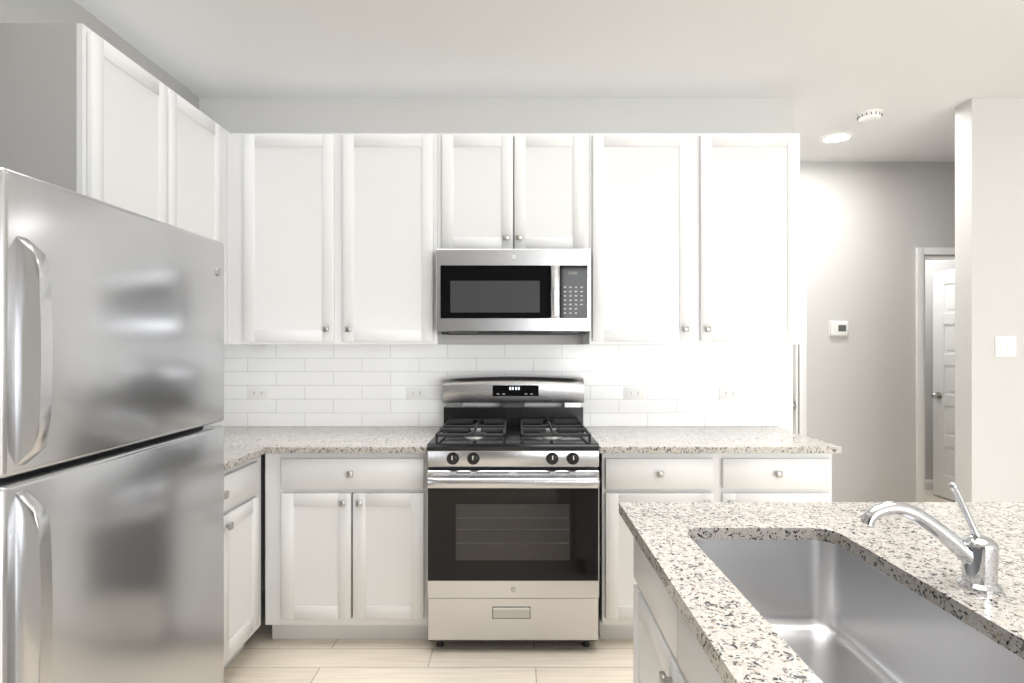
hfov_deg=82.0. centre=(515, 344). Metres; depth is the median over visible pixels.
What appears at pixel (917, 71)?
ceiling
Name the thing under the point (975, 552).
faucet
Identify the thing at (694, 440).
countertop
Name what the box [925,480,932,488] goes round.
baseboard
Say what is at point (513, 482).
range
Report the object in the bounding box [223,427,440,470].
countertop
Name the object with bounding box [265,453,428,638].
base cabinet
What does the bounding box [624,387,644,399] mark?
electrical outlet
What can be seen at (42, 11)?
wall
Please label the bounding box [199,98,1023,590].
wall
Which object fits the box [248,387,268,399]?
electrical outlet
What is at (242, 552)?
base cabinet
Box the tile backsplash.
[203,344,779,426]
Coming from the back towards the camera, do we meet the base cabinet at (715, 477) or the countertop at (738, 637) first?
the base cabinet at (715, 477)
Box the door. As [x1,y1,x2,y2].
[931,270,954,500]
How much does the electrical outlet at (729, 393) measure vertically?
0.072 m
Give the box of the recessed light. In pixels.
[820,132,853,142]
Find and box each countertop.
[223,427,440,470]
[585,427,841,452]
[619,502,1023,682]
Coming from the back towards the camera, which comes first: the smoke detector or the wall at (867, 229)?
the wall at (867, 229)
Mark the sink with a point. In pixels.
(831, 612)
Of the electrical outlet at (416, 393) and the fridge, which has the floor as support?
the fridge
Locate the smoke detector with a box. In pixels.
[856,109,883,122]
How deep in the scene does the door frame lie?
4.41 m
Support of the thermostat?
attached to the wall at (867, 229)
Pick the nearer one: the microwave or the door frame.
the microwave
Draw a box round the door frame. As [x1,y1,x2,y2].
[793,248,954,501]
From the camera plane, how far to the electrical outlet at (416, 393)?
3.27 m
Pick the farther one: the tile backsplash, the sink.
the tile backsplash
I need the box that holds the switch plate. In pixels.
[995,336,1015,356]
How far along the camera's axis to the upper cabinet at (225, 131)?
2.96 m
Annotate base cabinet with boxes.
[224,455,260,668]
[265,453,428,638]
[597,453,831,638]
[633,536,723,682]
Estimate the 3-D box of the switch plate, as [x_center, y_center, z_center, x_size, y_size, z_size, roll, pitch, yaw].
[2.730,0.010,3.272,0.116,0.116,0.015,0,0,0]
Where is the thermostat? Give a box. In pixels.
[829,321,847,335]
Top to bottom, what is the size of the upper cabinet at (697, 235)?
1.068 m
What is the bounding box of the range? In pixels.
[426,375,599,646]
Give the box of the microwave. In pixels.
[436,249,590,334]
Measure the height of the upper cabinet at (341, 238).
1.068 m
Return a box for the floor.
[224,489,954,682]
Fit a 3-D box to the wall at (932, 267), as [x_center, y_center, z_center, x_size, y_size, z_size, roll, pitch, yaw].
[4.515,-0.002,5.640,3.370,2.743,0.120,0,0,0]
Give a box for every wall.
[0,0,198,109]
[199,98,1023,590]
[798,162,954,501]
[925,260,954,479]
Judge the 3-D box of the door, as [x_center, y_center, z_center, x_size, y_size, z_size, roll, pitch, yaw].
[3.820,0.353,4.947,0.194,2.010,0.798,0,0,0]
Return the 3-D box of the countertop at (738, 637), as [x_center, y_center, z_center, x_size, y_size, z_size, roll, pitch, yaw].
[0.950,0.471,0.766,1.300,0.030,1.873,0,0,0]
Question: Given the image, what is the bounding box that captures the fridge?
[0,167,223,682]
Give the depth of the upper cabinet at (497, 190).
2.96 m
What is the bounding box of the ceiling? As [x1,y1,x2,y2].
[74,0,1023,161]
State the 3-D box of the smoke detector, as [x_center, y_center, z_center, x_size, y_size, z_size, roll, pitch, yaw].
[2.106,-1.352,3.498,0.144,0.042,0.144,0,0,0]
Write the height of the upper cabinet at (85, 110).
1.080 m
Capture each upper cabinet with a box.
[0,23,223,244]
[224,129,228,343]
[227,133,444,343]
[439,133,594,252]
[583,133,799,343]
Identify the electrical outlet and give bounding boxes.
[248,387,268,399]
[406,387,426,399]
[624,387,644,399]
[719,387,739,399]
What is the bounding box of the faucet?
[861,482,1002,594]
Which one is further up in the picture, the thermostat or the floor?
the thermostat
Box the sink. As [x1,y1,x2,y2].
[694,540,1023,682]

